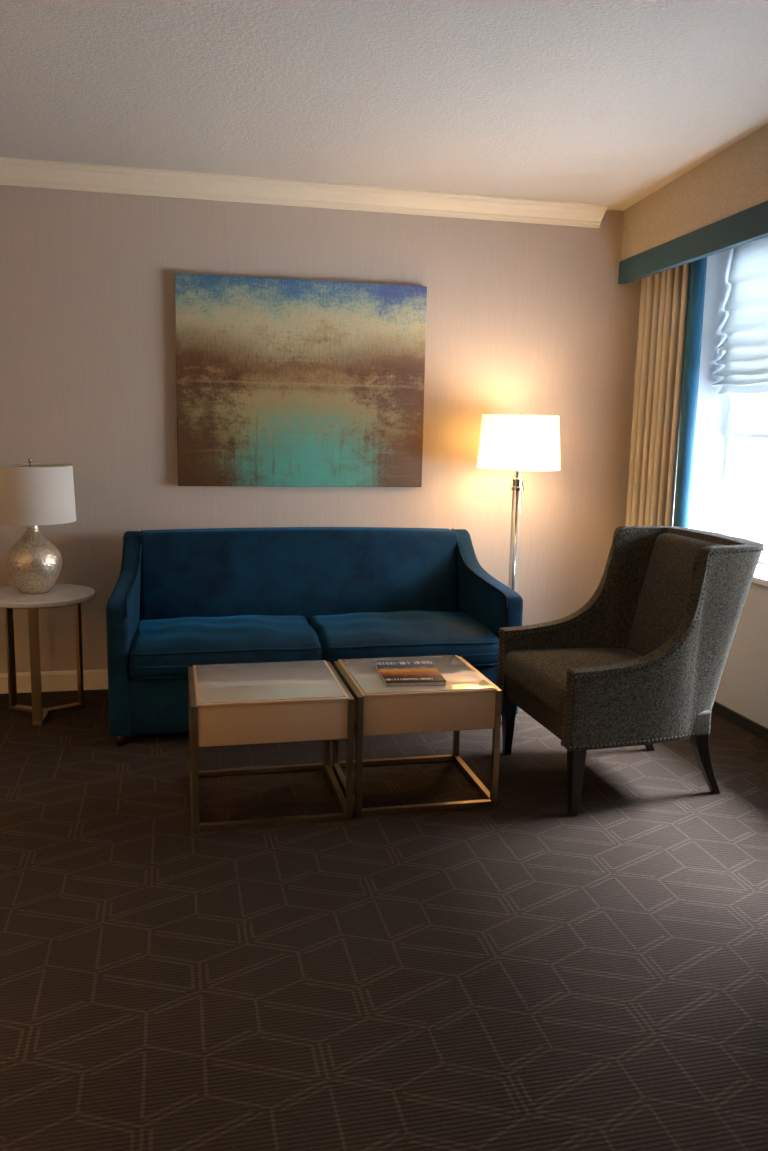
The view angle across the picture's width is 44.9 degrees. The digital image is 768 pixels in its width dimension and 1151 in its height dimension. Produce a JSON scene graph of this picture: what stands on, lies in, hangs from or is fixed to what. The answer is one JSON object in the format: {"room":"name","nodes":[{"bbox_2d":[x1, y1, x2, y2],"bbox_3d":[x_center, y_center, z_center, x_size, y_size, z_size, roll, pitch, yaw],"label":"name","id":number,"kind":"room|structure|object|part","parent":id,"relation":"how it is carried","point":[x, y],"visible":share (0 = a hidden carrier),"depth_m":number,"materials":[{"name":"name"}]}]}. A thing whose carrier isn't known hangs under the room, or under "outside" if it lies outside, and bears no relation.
{"room":"hotel room","nodes":[
{"label":"hotel room","id":0,"kind":"room"},
{"bbox_2d":[0,185,641,672],"bbox_3d":[-1.016,-0.668,4.640,5.800,2.670,0.150,-1,10,-13],"label":"wall","id":1,"kind":"structure","parent":0,"point":[523,318],"depth_m":4.63,"materials":[{"name":"beige paint"}]},
{"bbox_2d":[0,669,107,693],"bbox_3d":[-1.144,0.516,4.728,5.250,0.100,0.016,-1,10,-13],"label":"baseboard","id":2,"kind":"structure","parent":1,"relation":"attached to","point":[97,679],"depth_m":4.61,"materials":[{"name":"beige paint"}]},
{"bbox_2d":[175,273,426,486],"bbox_3d":[-0.401,-0.948,4.633,1.238,1.006,0.040,-1,10,-13],"label":"painting","id":3,"kind":"object","parent":1,"relation":"attached to","point":[280,382],"visible":1,"depth_m":4.61},
{"bbox_2d":[0,157,608,227],"bbox_3d":[-1.256,-1.813,4.256,4.900,0.095,0.104,-1,10,-13],"label":"crown molding","id":4,"kind":"structure","parent":1,"relation":"attached to","point":[13,171],"depth_m":4.44,"materials":[{"name":"beige paint"}]},
{"bbox_2d":[0,689,767,1150],"bbox_3d":[-0.355,1.133,1.736,5.740,0.100,6.620,-1,10,-13],"label":"floor","id":5,"kind":"structure","parent":0,"point":[367,1115],"depth_m":2.43,"materials":[{"name":"brown carpet"}]},
{"bbox_2d":[0,583,95,725],"bbox_3d":[-1.559,0.355,4.238,0.484,0.563,0.484,-1,10,-13],"label":"round side table","id":6,"kind":"object","parent":5,"relation":"on","point":[59,595],"visible":0.95,"depth_m":4.16,"materials":[{"name":"white stone"}]},
{"bbox_3d":[-1.724,0.358,4.297,0.014,0.530,0.040,4,10,19],"label":"leg","id":7,"kind":"part","parent":6,"relation":"part of","materials":[{"name":"brown metal"}]},
{"bbox_3d":[-1.526,0.400,4.071,0.040,0.530,0.015,-1,10,-13],"label":"leg","id":8,"kind":"part","parent":6,"relation":"part of","materials":[{"name":"brown metal"}]},
{"bbox_2d":[0,458,75,593],"bbox_3d":[-1.571,-0.223,4.157,0.372,0.602,0.372,-1,10,-13],"label":"table lamp","id":9,"kind":"object","parent":6,"relation":"on","point":[32,495],"visible":1,"depth_m":4.06,"materials":[{"name":"white fabric"}]},
{"bbox_2d":[5,525,61,593],"bbox_3d":[-1.573,-0.080,4.181,0.239,0.311,0.239,-1,10,-13],"label":"lamp base","id":10,"kind":"object","parent":9,"relation":"attached to","point":[33,563],"depth_m":4.11,"materials":[{"name":"silver metal"}]},
{"bbox_3d":[-1.567,-0.366,4.133,0.372,0.248,0.372,-1,10,-13],"label":"lamp shade","id":11,"kind":"part","parent":9,"relation":"part of","materials":[{"name":"fabric"}]},
{"bbox_3d":[-1.427,0.355,4.354,0.014,0.530,0.040,-7,12,-40],"label":"leg","id":12,"kind":"part","parent":6,"relation":"part of","materials":[{"name":"brown metal"}]},
{"bbox_2d":[188,660,354,831],"bbox_3d":[-0.422,0.589,3.349,0.540,0.441,0.500,-1,10,-13],"label":"coffee table","id":13,"kind":"object","parent":5,"relation":"on","point":[292,701],"visible":1,"depth_m":3.14,"materials":[{"name":"beige paint"}]},
{"bbox_3d":[-0.727,0.558,3.522,0.022,0.432,0.022,-1,10,-13],"label":"leg","id":14,"kind":"part","parent":13,"relation":"part of","materials":[{"name":"brown metal"}]},
{"bbox_3d":[-0.670,0.395,3.258,0.022,0.022,0.456,-1,10,-13],"label":"rail","id":15,"kind":"part","parent":13,"relation":"part of","materials":[{"name":"brown metal"}]},
{"bbox_3d":[-0.622,0.637,3.062,0.022,0.432,0.022,-1,10,-13],"label":"leg","id":16,"kind":"part","parent":13,"relation":"part of","materials":[{"name":"brown metal"}]},
{"bbox_3d":[-0.479,0.756,3.613,0.496,0.022,0.022,-1,10,-13],"label":"rail","id":17,"kind":"part","parent":13,"relation":"part of","materials":[{"name":"brown metal"}]},
{"bbox_3d":[-0.417,0.373,3.313,0.484,0.005,0.480,-1,10,-13],"label":"glass","id":18,"kind":"part","parent":13,"relation":"part of","materials":[{"name":"glass"}]},
{"bbox_3d":[-0.373,0.835,3.154,0.496,0.022,0.022,-1,10,-13],"label":"rail","id":19,"kind":"part","parent":13,"relation":"part of","materials":[{"name":"brown metal"}]},
{"bbox_3d":[-0.222,0.549,3.637,0.022,0.432,0.022,-1,10,-13],"label":"leg","id":20,"kind":"part","parent":13,"relation":"part of","materials":[{"name":"brown metal"}]},
{"bbox_3d":[-0.165,0.387,3.373,0.022,0.022,0.456,-1,10,-13],"label":"rail","id":21,"kind":"part","parent":13,"relation":"part of","materials":[{"name":"brown metal"}]},
{"bbox_3d":[-0.117,0.628,3.177,0.022,0.432,0.022,-1,10,-13],"label":"leg","id":22,"kind":"part","parent":13,"relation":"part of","materials":[{"name":"brown metal"}]},
{"bbox_2d":[106,527,522,745],"bbox_3d":[-0.335,0.230,4.338,1.796,0.827,0.829,-1,10,-13],"label":"sofa","id":23,"kind":"object","parent":5,"relation":"on","point":[180,599],"visible":0.84,"depth_m":4.37,"materials":[{"name":"teal fabric"}]},
{"bbox_3d":[-1.150,0.223,4.169,0.118,0.773,0.792,-1,10,-12],"label":"arm","id":24,"kind":"part","parent":23,"relation":"part of","materials":[{"name":"teal fabric"}]},
{"bbox_2d":[129,615,322,677],"bbox_3d":[-0.708,0.296,4.154,0.816,0.172,0.619,-1,10,-13],"label":"seat cushion","id":25,"kind":"object","parent":23,"relation":"on","point":[160,646],"depth_m":3.94,"materials":[{"name":"teal fabric"}]},
{"bbox_3d":[-0.398,0.042,4.604,1.575,0.547,0.226,-1,10,-13],"label":"backrest","id":26,"kind":"part","parent":23,"relation":"part of","materials":[{"name":"teal fabric"}]},
{"bbox_3d":[-0.265,0.531,4.052,1.655,0.240,0.048,-1,10,-13],"label":"rail","id":27,"kind":"part","parent":23,"relation":"part of","materials":[{"name":"teal fabric"}]},
{"bbox_2d":[309,611,498,665],"bbox_3d":[0.083,0.282,4.334,0.816,0.172,0.619,-1,10,-13],"label":"seat cushion","id":28,"kind":"object","parent":23,"relation":"on","point":[473,636],"depth_m":4.13,"materials":[{"name":"teal fabric"}]},
{"bbox_3d":[0.473,0.195,4.538,0.118,0.773,0.792,-1,10,-14],"label":"arm","id":29,"kind":"part","parent":23,"relation":"part of","materials":[{"name":"teal fabric"}]},
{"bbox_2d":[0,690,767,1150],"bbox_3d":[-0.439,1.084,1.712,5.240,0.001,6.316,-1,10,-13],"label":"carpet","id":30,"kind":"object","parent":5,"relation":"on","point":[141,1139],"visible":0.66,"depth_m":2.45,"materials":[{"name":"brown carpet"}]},
{"bbox_2d":[332,655,501,816],"bbox_3d":[0.105,0.578,3.481,0.519,0.441,0.485,-1,10,-13],"label":"coffee table","id":31,"kind":"object","parent":5,"relation":"on","point":[468,700],"visible":0.98,"depth_m":3.27,"materials":[{"name":"beige paint"}]},
{"bbox_3d":[-0.188,0.548,3.649,0.022,0.432,0.022,-1,10,-13],"label":"leg","id":32,"kind":"part","parent":31,"relation":"part of","materials":[{"name":"brown metal"}]},
{"bbox_3d":[-0.133,0.384,3.393,0.022,0.022,0.441,-1,10,-13],"label":"rail","id":33,"kind":"part","parent":31,"relation":"part of","materials":[{"name":"brown metal"}]},
{"bbox_3d":[-0.086,0.624,3.204,0.022,0.432,0.022,-1,10,-13],"label":"leg","id":34,"kind":"part","parent":31,"relation":"part of","materials":[{"name":"brown metal"}]},
{"bbox_3d":[0.050,0.746,3.738,0.475,0.022,0.022,-1,10,-13],"label":"rail","id":35,"kind":"part","parent":31,"relation":"part of","materials":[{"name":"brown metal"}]},
{"bbox_2d":[374,660,445,686],"bbox_3d":[0.091,0.357,3.412,0.216,0.016,0.296,0,10,-9],"label":"magazine","id":36,"kind":"object","parent":31,"relation":"on","point":[396,672],"visible":1,"depth_m":3.37,"materials":[{"name":"paper"}]},
{"bbox_3d":[0.110,0.362,3.446,0.463,0.005,0.465,-1,10,-13],"label":"glass","id":37,"kind":"part","parent":31,"relation":"part of","materials":[{"name":"glass"}]},
{"bbox_3d":[0.152,0.822,3.293,0.475,0.022,0.022,-1,10,-13],"label":"rail","id":38,"kind":"part","parent":31,"relation":"part of","materials":[{"name":"brown metal"}]},
{"bbox_3d":[0.296,0.540,3.760,0.022,0.432,0.022,-1,10,-13],"label":"leg","id":39,"kind":"part","parent":31,"relation":"part of","materials":[{"name":"brown metal"}]},
{"bbox_3d":[0.352,0.376,3.503,0.022,0.022,0.441,-1,10,-13],"label":"rail","id":40,"kind":"part","parent":31,"relation":"part of","materials":[{"name":"brown metal"}]},
{"bbox_3d":[0.399,0.616,3.315,0.022,0.432,0.022,-1,10,-13],"label":"leg","id":41,"kind":"part","parent":31,"relation":"part of","materials":[{"name":"brown metal"}]},
{"bbox_2d":[477,413,559,592],"bbox_3d":[0.665,-0.111,4.733,0.414,1.410,0.414,-1,10,-13],"label":"floor lamp","id":42,"kind":"object","parent":5,"relation":"on","point":[518,443],"visible":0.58,"depth_m":4.49,"materials":[{"name":"white fabric"}]},
{"bbox_3d":[0.676,-0.665,4.641,0.414,0.265,0.414,-1,10,-13],"label":"lamp shade","id":43,"kind":"part","parent":42,"relation":"part of","materials":[{"name":"white fabric"}]},
{"bbox_2d":[497,526,764,816],"bbox_3d":[0.926,0.318,3.587,0.795,0.952,0.717,-1,10,-14],"label":"wingback armchair","id":44,"kind":"object","parent":5,"relation":"on","point":[643,661],"visible":1,"depth_m":3.36,"materials":[{"name":"grey fabric"}]},
{"bbox_3d":[0.516,0.617,3.859,0.054,0.255,0.054,-1,10,-14],"label":"leg","id":45,"kind":"part","parent":44,"relation":"part of","materials":[{"name":"brown wood"}]},
{"bbox_2d":[503,648,641,715],"bbox_3d":[0.808,0.386,3.568,0.553,0.129,0.576,-1,10,-14],"label":"seat cushion","id":46,"kind":"object","parent":44,"relation":"on","point":[540,674],"depth_m":3.55,"materials":[{"name":"grey fabric"}]},
{"bbox_3d":[0.670,0.720,3.263,0.054,0.255,0.054,-1,10,-14],"label":"leg","id":47,"kind":"part","parent":44,"relation":"part of","materials":[{"name":"brown wood"}]},
{"bbox_3d":[0.842,0.496,3.596,0.568,0.095,0.600,-1,10,-14],"label":"seat frame","id":48,"kind":"part","parent":44,"relation":"part of","materials":[{"name":"grey fabric"}]},
{"bbox_3d":[1.084,0.611,3.924,0.137,0.270,0.056,-1,10,-14],"label":"leg","id":49,"kind":"part","parent":44,"relation":"part of","materials":[{"name":"brown wood"}]},
{"bbox_3d":[1.200,0.688,3.475,0.137,0.270,0.056,-1,10,-14],"label":"leg","id":50,"kind":"part","parent":44,"relation":"part of","materials":[{"name":"brown wood"}]},
{"bbox_2d":[0,0,767,210],"bbox_3d":[-0.272,-1.427,1.316,5.800,0.150,6.620,-1,10,-13],"label":"ceiling","id":51,"kind":"structure","parent":0,"point":[611,102],"depth_m":3.15,"materials":[{"name":"white paint"}]},
{"bbox_2d":[673,248,733,532],"bbox_3d":[1.645,-0.619,4.986,0.340,2.570,0.380,-1,10,-13],"label":"window frame","id":52,"kind":"object","parent":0,"point":[710,441],"depth_m":4.76,"materials":[{"name":"white"}]},
{"bbox_2d":[714,582,767,727],"bbox_3d":[1.889,0.459,3.994,0.340,0.780,1.990,-1,10,-13],"label":"wall","id":53,"kind":"structure","parent":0,"point":[743,685],"depth_m":4.22,"materials":[{"name":"beige paint"}]},
{"bbox_3d":[2.565,0.066,0.993,0.340,2.570,3.950,-1,10,-13],"label":"wall","id":54,"kind":"structure","parent":0,"visible":0},
{"bbox_2d":[618,123,767,283],"bbox_3d":[1.509,-1.495,3.534,0.540,0.369,2.818,-1,10,-13],"label":"valance","id":55,"kind":"object","parent":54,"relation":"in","point":[720,204],"depth_m":4.02,"materials":[{"name":"fabric"}]},
{"bbox_2d":[625,257,706,527],"bbox_3d":[1.408,-0.570,4.786,0.081,2.300,0.579,-1,10,-13],"label":"window curtain","id":56,"kind":"object","parent":55,"relation":"hanging from","point":[665,308],"visible":0.46,"depth_m":4.65,"materials":[{"name":"beige fabric"}]},
{"bbox_2d":[719,437,743,536],"bbox_3d":[1.808,-0.890,4.743,0.060,1.570,0.070,-1,10,-13],"label":"window pane","id":57,"kind":"object","parent":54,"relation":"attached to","point":[734,446],"visible":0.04,"depth_m":4.79,"materials":[{"name":"white glass"}]},
{"bbox_2d":[711,237,767,395],"bbox_3d":[1.915,-1.127,3.729,0.073,0.764,1.960,-1,10,-13],"label":"window blind","id":58,"kind":"object","parent":54,"relation":"attached to","point":[745,359],"visible":0.99,"depth_m":4.50,"materials":[{"name":"fabric"}]},
{"bbox_2d":[711,701,767,741],"bbox_3d":[2.109,1.016,2.273,0.012,0.055,6.300,-1,10,-13],"label":"baseboard","id":59,"kind":"structure","parent":54,"relation":"attached to","point":[743,722],"depth_m":4.28,"materials":[{"name":"brown wood"}]},
{"bbox_2d":[724,394,767,437],"bbox_3d":[1.980,-1.029,3.760,0.013,0.965,1.950,-1,10,-13],"label":"window pane","id":60,"kind":"object","parent":54,"relation":"attached to","point":[747,415],"visible":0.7,"depth_m":4.59,"materials":[{"name":"glass"}]},
{"bbox_2d":[752,563,767,586],"bbox_3d":[1.847,0.063,3.901,0.290,0.030,2.019,-1,10,-13],"label":"window sill","id":61,"kind":"structure","parent":54,"relation":"attached to","point":[760,577],"depth_m":4.17,"materials":[{"name":"white paint"}]},
{"bbox_2d":[758,547,767,564],"bbox_3d":[2.005,0.008,3.944,0.060,0.070,1.850,-1,10,-13],"label":"frame","id":62,"kind":"object","parent":54,"relation":"attached to","point":[763,559],"visible":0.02,"depth_m":4.52,"materials":[{"name":"white paint"}]}
]}

